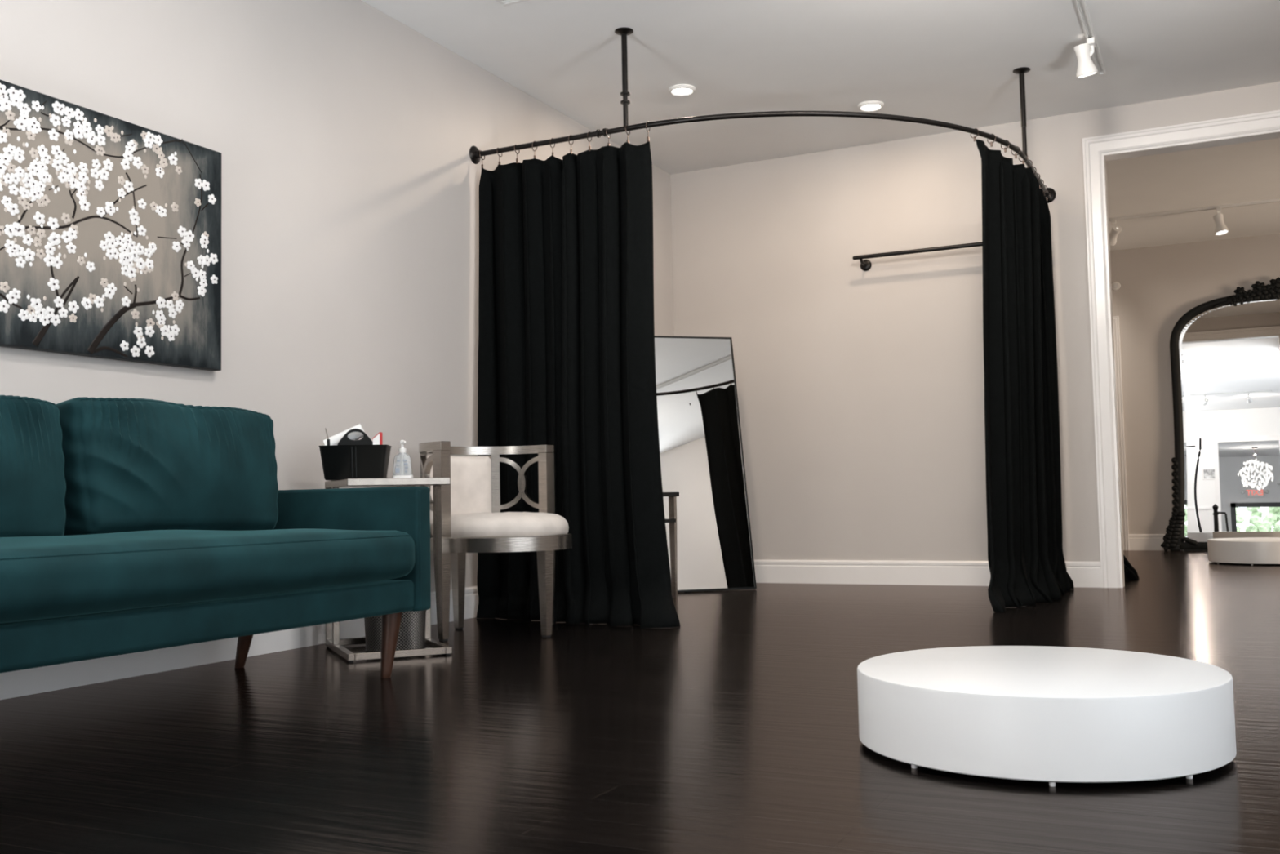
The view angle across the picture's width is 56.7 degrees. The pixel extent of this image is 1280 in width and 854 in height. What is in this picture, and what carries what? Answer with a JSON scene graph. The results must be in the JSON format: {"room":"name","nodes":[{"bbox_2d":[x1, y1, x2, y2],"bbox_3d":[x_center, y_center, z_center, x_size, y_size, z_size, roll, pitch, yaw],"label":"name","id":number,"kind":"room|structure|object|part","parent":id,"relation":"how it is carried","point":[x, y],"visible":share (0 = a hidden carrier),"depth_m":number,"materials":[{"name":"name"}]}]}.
{"room":"clothing store","nodes":[
{"label":"clothing store","id":0,"kind":"room"},
{"bbox_2d":[0,0,674,591],"bbox_3d":[-2.466,-0.609,2.656,0.150,2.740,11.900,-3,-4,26],"label":"wall","id":1,"kind":"structure","parent":0,"point":[344,134],"depth_m":4.84,"materials":[{"name":"paint"}]},
{"bbox_2d":[0,80,221,371],"bbox_3d":[-1.868,-0.638,3.653,0.042,0.803,1.500,-3,-4,26],"label":"canvas painting","id":2,"kind":"object","parent":1,"relation":"attached to","point":[110,227],"visible":1,"depth_m":3.87,"materials":[{"name":"paint"}]},
{"bbox_2d":[0,586,478,699],"bbox_3d":[-2.365,0.682,2.541,0.018,0.146,11.900,-3,-4,26],"label":"baseboard","id":3,"kind":"structure","parent":1,"relation":"attached to","point":[16,683],"depth_m":4.05,"materials":[{"name":"paint"}]},
{"bbox_2d":[0,550,1279,853],"bbox_3d":[2.189,0.743,2.856,8.500,0.120,16.500,-3,-4,26],"label":"floor","id":4,"kind":"structure","parent":0,"point":[733,728],"depth_m":2.67,"materials":[{"name":"brown wood"}]},
{"bbox_2d":[0,395,431,678],"bbox_3d":[-1.466,0.338,3.214,0.867,0.878,1.910,-3,-4,26],"label":"sofa","id":5,"kind":"object","parent":4,"relation":"on","point":[127,526],"visible":1,"depth_m":3.29,"materials":[{"name":"teal fabric"}]},
{"bbox_2d":[0,395,66,537],"bbox_3d":[-1.795,0.114,2.963,0.293,0.416,0.761,-3,-4,26],"label":"cushion","id":6,"kind":"object","parent":5,"relation":"on","point":[33,431],"depth_m":3.12,"materials":[{"name":"teal fabric"}]},
{"bbox_2d":[55,396,278,535],"bbox_3d":[-1.430,0.132,3.636,0.294,0.419,0.761,-3,-4,26],"label":"cushion","id":7,"kind":"object","parent":5,"relation":"on","point":[131,464],"depth_m":3.46,"materials":[{"name":"teal fabric"}]},
{"bbox_2d":[0,528,414,623],"bbox_3d":[-1.410,0.382,3.184,0.744,0.200,1.750,-3,-4,26],"label":"seat cushion","id":8,"kind":"object","parent":5,"relation":"on","point":[48,575],"depth_m":3.01,"materials":[{"name":"teal fabric"}]},
{"bbox_3d":[-1.352,0.724,4.082,0.103,0.208,0.066,-3,-4,26],"label":"leg","id":9,"kind":"part","parent":5,"relation":"part of","materials":[{"name":"brown wood"}]},
{"bbox_3d":[-1.072,0.413,4.038,0.840,0.402,0.078,-3,-4,26],"label":"armrest","id":10,"kind":"part","parent":5,"relation":"part of","materials":[{"name":"teal fabric"}]},
{"bbox_3d":[-0.793,0.695,3.796,0.067,0.208,0.066,-3,-4,26],"label":"leg","id":11,"kind":"part","parent":5,"relation":"part of","materials":[{"name":"brown wood"}]},
{"bbox_2d":[324,477,452,662],"bbox_3d":[-0.960,0.521,4.481,0.372,0.645,0.508,0,-4,-24],"label":"side table","id":12,"kind":"object","parent":4,"relation":"on","point":[333,641],"visible":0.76,"depth_m":4.30,"materials":[{"name":"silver metal"}]},
{"bbox_3d":[-1.216,0.533,4.633,0.024,0.589,0.024,0,-4,-24],"label":"leg","id":13,"kind":"part","parent":12,"relation":"part of","materials":[{"name":"silver metal"}]},
{"bbox_3d":[-1.150,0.523,4.482,0.024,0.589,0.024,0,-4,-24],"label":"leg","id":14,"kind":"part","parent":12,"relation":"part of","materials":[{"name":"silver metal"}]},
{"bbox_2d":[318,428,391,480],"bbox_3d":[-1.074,0.103,4.484,0.254,0.194,0.171,-1,-3,-6],"label":"tote","id":15,"kind":"object","parent":12,"relation":"on","point":[348,459],"visible":0.98,"depth_m":4.41,"materials":[{"name":"black plastic"}]},
{"bbox_2d":[324,427,329,445],"bbox_3d":[-1.172,0.097,4.455,0.022,0.189,0.011,-1,-3,-6],"label":"makeup brush","id":16,"kind":"object","parent":15,"relation":"in","point":[327,439],"visible":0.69,"depth_m":4.46,"materials":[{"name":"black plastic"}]},
{"bbox_2d":[323,423,364,445],"bbox_3d":[-1.126,0.091,4.522,0.158,0.206,0.052,-1,-3,-6],"label":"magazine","id":17,"kind":"object","parent":15,"relation":"in","point":[334,440],"visible":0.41,"depth_m":4.50,"materials":[{"name":"white paper"}]},
{"bbox_2d":[318,444,391,480],"bbox_3d":[-1.074,0.136,4.482,0.254,0.128,0.171,-1,-3,-6],"label":"tub","id":18,"kind":"object","parent":15,"relation":"attached to","point":[338,461],"depth_m":4.41,"materials":[{"name":"black plastic"}]},
{"bbox_3d":[-1.075,0.093,4.485,0.136,0.174,0.008,-1,-3,-6],"label":"handle","id":19,"kind":"part","parent":15,"relation":"part of","materials":[{"name":"black plastic"}]},
{"bbox_2d":[372,431,382,444],"bbox_3d":[-0.994,0.105,4.492,0.037,0.170,0.042,0,-4,-11],"label":"box","id":20,"kind":"object","parent":15,"relation":"in","point":[377,439],"visible":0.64,"depth_m":4.48,"materials":[{"name":"cardboard"}]},
{"bbox_3d":[-0.954,0.825,4.463,0.372,0.024,0.508,0,-4,-24],"label":"frame","id":21,"kind":"part","parent":12,"relation":"part of","materials":[{"name":"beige metal"}]},
{"bbox_2d":[391,440,413,477],"bbox_3d":[-0.901,0.123,4.497,0.077,0.148,0.053,-1,-3,-3],"label":"sanitizer bottle","id":22,"kind":"object","parent":12,"relation":"on","point":[402,468],"visible":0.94,"depth_m":4.48,"materials":[{"name":"clear plastic"}]},
{"bbox_2d":[395,459,408,472],"bbox_3d":[-0.899,0.148,4.478,0.048,0.048,0.002,-1,-3,-3],"label":"label","id":23,"kind":"object","parent":22,"relation":"on","point":[397,469],"depth_m":4.48,"materials":[{"name":"white paper"}]},
{"bbox_3d":[-0.831,0.525,4.622,0.024,0.589,0.024,0,-4,-24],"label":"leg","id":24,"kind":"part","parent":12,"relation":"part of","materials":[{"name":"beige metal"}]},
{"bbox_2d":[364,609,426,652],"bbox_3d":[-0.922,0.690,4.469,0.254,0.305,0.254,-3,-4,26],"label":"basket","id":25,"kind":"object","parent":4,"relation":"on","point":[411,635],"visible":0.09,"depth_m":4.38,"materials":[{"name":"metal"}]},
{"bbox_2d":[418,440,572,640],"bbox_3d":[-0.602,0.469,5.016,0.649,0.800,0.662,-4,-4,39],"label":"barrel chair","id":26,"kind":"object","parent":4,"relation":"on","point":[466,516],"visible":0.91,"depth_m":4.83,"materials":[{"name":"silver metal"}]},
{"bbox_3d":[-0.796,0.472,4.780,0.050,0.756,0.050,-4,-4,39],"label":"leg","id":27,"kind":"part","parent":26,"relation":"part of","materials":[{"name":"silver metal"}]},
{"bbox_3d":[-0.794,0.703,5.188,0.050,0.344,0.050,-4,-4,39],"label":"leg","id":28,"kind":"part","parent":26,"relation":"part of","materials":[{"name":"silver metal"}]},
{"bbox_3d":[-0.816,0.296,5.198,0.104,0.345,0.384,-4,-4,39],"label":"panel","id":29,"kind":"part","parent":26,"relation":"part of","materials":[{"name":"beige fabric"}]},
{"bbox_3d":[-0.726,0.095,5.133,0.349,0.036,0.662,-4,-4,39],"label":"rail","id":30,"kind":"part","parent":26,"relation":"part of","materials":[{"name":"silver metal"}]},
{"bbox_2d":[431,511,568,537],"bbox_3d":[-0.591,0.409,5.009,0.590,0.098,0.554,-4,-4,39],"label":"seat cushion","id":31,"kind":"object","parent":26,"relation":"on","point":[460,524],"depth_m":4.78,"materials":[{"name":"beige fabric"}]},
{"bbox_3d":[-0.590,0.486,5.005,0.618,0.060,0.585,-4,-4,39],"label":"seat frame","id":32,"kind":"part","parent":26,"relation":"part of","materials":[{"name":"silver metal"}]},
{"bbox_3d":[-0.383,0.673,4.827,0.050,0.344,0.050,-4,-4,39],"label":"leg","id":33,"kind":"part","parent":26,"relation":"part of","materials":[{"name":"silver metal"}]},
{"bbox_3d":[-0.410,0.493,5.252,0.050,0.756,0.050,-4,-4,39],"label":"leg","id":34,"kind":"part","parent":26,"relation":"part of","materials":[{"name":"silver metal"}]},
{"bbox_2d":[662,492,679,597],"bbox_3d":[-0.030,0.659,6.581,0.386,0.586,0.386,-3,-4,26],"label":"accent table","id":35,"kind":"object","parent":4,"relation":"on","point":[672,519],"visible":0.22,"depth_m":6.64,"materials":[{"name":"silver metal"}]},
{"bbox_3d":[-0.033,0.525,6.589,0.362,0.018,0.362,-3,-4,26],"label":"frame","id":36,"kind":"part","parent":35,"relation":"part of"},
{"bbox_3d":[0.188,0.671,6.654,0.034,0.562,0.034,-3,-4,26],"label":"leg","id":37,"kind":"part","parent":35,"relation":"part of","materials":[{"name":"silver metal"}]},
{"bbox_2d":[654,335,756,592],"bbox_3d":[0.330,0.208,7.206,0.600,1.554,0.428,0,-4,-16],"label":"floor mirror","id":38,"kind":"object","parent":4,"relation":"on","point":[701,454],"visible":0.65,"depth_m":7.16,"materials":[{"name":"silver glass"}]},
{"bbox_2d":[857,645,1236,786],"bbox_3d":[0.865,0.608,2.581,0.768,0.169,0.768,-2,-4,15],"label":"platform","id":39,"kind":"object","parent":4,"relation":"on","point":[1051,714],"visible":1,"depth_m":2.29,"materials":[{"name":"white paint"}]},
{"bbox_2d":[1160,276,1279,551],"bbox_3d":[5.510,-0.116,10.157,2.027,2.355,0.118,-3,-4,26],"label":"ornate mirror","id":40,"kind":"object","parent":4,"relation":"on","point":[1224,352],"visible":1,"depth_m":10.35,"materials":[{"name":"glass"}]},
{"bbox_2d":[1207,537,1279,565],"bbox_3d":[4.545,0.899,8.607,0.768,0.169,0.768,-1,-3,-2],"label":"platform","id":41,"kind":"object","parent":4,"relation":"on","point":[1245,550],"visible":1,"depth_m":8.38,"materials":[{"name":"white paint"}]},
{"bbox_2d":[360,0,1279,250],"bbox_3d":[2.099,-2.114,2.961,8.500,0.120,16.650,-3,-4,26],"label":"ceiling","id":42,"kind":"structure","parent":0,"point":[950,61],"depth_m":6.09,"materials":[{"name":"paint"}]},
{"bbox_2d":[495,0,530,6],"bbox_3d":[-0.519,-1.871,5.030,0.320,0.016,0.290,-3,-4,26],"label":"ceiling vent","id":43,"kind":"object","parent":42,"relation":"in","point":[504,2],"visible":1,"depth_m":5.18,"materials":[{"name":"white plastic"}]},
{"bbox_2d":[668,84,695,95],"bbox_3d":[0.225,-1.803,6.356,0.146,0.018,0.146,-3,-4,26],"label":"recessed light","id":44,"kind":"object","parent":42,"relation":"in","point":[680,89],"visible":1,"depth_m":6.33,"materials":[{"name":"white plastic"}]},
{"bbox_2d":[469,27,1056,203],"bbox_3d":[0.936,-1.595,5.945,3.437,0.510,1.093,0,-4,-18],"label":"curtain rod","id":45,"kind":"object","parent":42,"relation":"hanging from","point":[624,33],"visible":0.95,"depth_m":5.54,"materials":[{"name":"black metal"}]},
{"bbox_2d":[476,121,680,628],"bbox_3d":[-0.291,-0.254,5.520,1.133,2.290,0.298,-4,-4,36],"label":"curtain","id":46,"kind":"object","parent":45,"relation":"hanging from","point":[566,359],"visible":0.94,"depth_m":5.53,"materials":[{"name":"black fabric"}]},
{"bbox_3d":[-0.070,-1.625,5.543,0.026,0.455,0.027,-3,-4,26],"label":"ceiling post","id":47,"kind":"part","parent":45,"relation":"part of","materials":[{"name":"black metal"}]},
{"bbox_3d":[0.945,-1.387,5.917,3.374,0.024,1.061,0,-4,-18],"label":"rail","id":48,"kind":"part","parent":45,"relation":"part of","materials":[{"name":"black metal"}]},
{"bbox_2d":[970,128,1074,612],"bbox_3d":[2.035,-0.262,6.147,0.230,2.290,1.515,-3,-4,33],"label":"curtain","id":49,"kind":"object","parent":45,"relation":"hanging from","point":[1027,565],"visible":1,"depth_m":5.92,"materials":[{"name":"black fabric"}]},
{"bbox_3d":[1.992,-1.629,6.166,0.026,0.455,0.027,-3,-4,26],"label":"ceiling post","id":50,"kind":"part","parent":45,"relation":"part of","materials":[{"name":"black metal"}]},
{"bbox_2d":[857,100,884,111],"bbox_3d":[1.299,-1.805,6.679,0.146,0.018,0.146,-3,-4,26],"label":"recessed light","id":51,"kind":"object","parent":42,"relation":"in","point":[871,105],"visible":1,"depth_m":6.65,"materials":[{"name":"white plastic"}]},
{"bbox_2d":[1074,0,1105,75],"bbox_3d":[1.191,-1.979,3.732,0.038,0.020,5.552,-3,-4,26],"label":"track","id":52,"kind":"object","parent":42,"relation":"attached to","point":[1082,8],"visible":0.9,"depth_m":5.62,"materials":[{"name":"white plastic"}]},
{"bbox_2d":[1073,37,1097,78],"bbox_3d":[2.159,-1.780,5.743,0.101,0.174,0.114,-3,-4,26],"label":"track spotlight","id":53,"kind":"object","parent":52,"relation":"attached to","point":[1086,67],"visible":1,"depth_m":5.71,"materials":[{"name":"white plastic"}]},
{"bbox_3d":[2.168,-1.808,5.731,0.047,0.071,0.014,-3,-4,26],"label":"arm","id":54,"kind":"part","parent":53,"relation":"part of","materials":[{"name":"white plastic"}]},
{"bbox_2d":[1108,198,1279,221],"bbox_3d":[4.714,-1.723,9.147,2.712,0.020,0.038,-3,-4,26],"label":"track","id":55,"kind":"object","parent":42,"relation":"attached to","point":[1277,200],"visible":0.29,"depth_m":9.31,"materials":[{"name":"white plastic"}]},
{"bbox_2d":[1109,219,1121,245],"bbox_3d":[3.818,-1.567,9.557,0.099,0.205,0.167,0,-4,-14],"label":"track spotlight","id":56,"kind":"object","parent":55,"relation":"attached to","point":[1116,229],"visible":0.8,"depth_m":9.53,"materials":[{"name":"white plastic"}]},
{"bbox_2d":[1213,207,1228,235],"bbox_3d":[4.509,-1.600,9.215,0.098,0.208,0.112,0,-4,-20],"label":"track spotlight","id":57,"kind":"object","parent":55,"relation":"hanging from","point":[1221,228],"visible":1,"depth_m":9.20,"materials":[{"name":"white plastic"}]},
{"bbox_2d":[671,81,1279,561],"bbox_3d":[2.057,-0.429,7.128,4.300,2.740,0.130,-3,-4,26],"label":"wall","id":58,"kind":"structure","parent":0,"point":[860,393],"depth_m":7.34,"materials":[{"name":"paint"}]},
{"bbox_2d":[852,241,982,271],"bbox_3d":[1.828,-1.037,7.128,1.098,0.080,0.128,-3,-4,26],"label":"rail","id":59,"kind":"object","parent":58,"relation":"attached to","point":[865,264],"visible":0.53,"depth_m":7.17,"materials":[{"name":"black metal"}]},
{"bbox_3d":[1.408,-1.009,7.399,0.072,0.072,0.013,-3,-4,26],"label":"mounting plate","id":60,"kind":"part","parent":59,"relation":"part of","materials":[{"name":"black metal"}]},
{"bbox_2d":[754,560,1101,587],"bbox_3d":[1.441,0.892,7.283,2.606,0.146,0.018,-3,-4,26],"label":"baseboard","id":61,"kind":"structure","parent":58,"relation":"attached to","point":[972,573],"depth_m":7.23,"materials":[{"name":"paint"}]},
{"bbox_2d":[1082,110,1279,587],"bbox_3d":[3.246,-0.406,6.540,1.402,2.576,0.190,-3,-4,26],"label":"trim","id":62,"kind":"structure","parent":58,"relation":"attached to","point":[1093,147],"depth_m":6.73,"materials":[{"name":"paint"}]},
{"bbox_3d":[2.795,-1.336,7.360,0.090,0.090,0.855,-3,-4,26],"label":"rod","id":63,"kind":"object","parent":58,"relation":"attached to","visible":0},
{"bbox_2d":[1123,554,1139,581],"bbox_3d":[2.858,-0.215,7.208,0.216,2.290,0.614,-3,-4,26],"label":"curtain","id":64,"kind":"object","parent":63,"relation":"hanging from","point":[1130,572],"visible":0.02,"depth_m":7.21,"materials":[{"name":"black fabric"}]},
{"bbox_2d":[1110,233,1279,533],"bbox_3d":[5.712,-0.314,10.240,5.400,2.740,0.150,-3,-4,26],"label":"wall","id":65,"kind":"structure","parent":0,"point":[1159,284],"depth_m":10.68,"materials":[{"name":"paint"}]},
{"bbox_2d":[1111,281,1120,290],"bbox_3d":[4.355,-1.292,10.858,0.080,0.080,0.033,-3,-4,26],"label":"wall sensor","id":66,"kind":"object","parent":65,"relation":"attached to","point":[1116,286],"visible":0.94,"depth_m":10.85,"materials":[{"name":"white plastic"}]},
{"bbox_2d":[1112,315,1128,550],"bbox_3d":[3.939,0.073,10.997,1.020,2.130,0.030,-3,-4,26],"label":"trim","id":67,"kind":"structure","parent":65,"relation":"attached to","point":[1115,318],"depth_m":10.77,"materials":[{"name":"paint"}]},
{"bbox_2d":[1128,533,1183,550],"bbox_3d":[6.270,0.949,9.807,4.130,0.146,0.018,-3,-4,26],"label":"baseboard","id":68,"kind":"structure","parent":65,"relation":"attached to","point":[1136,541],"depth_m":10.65,"materials":[{"name":"paint"}]}
]}

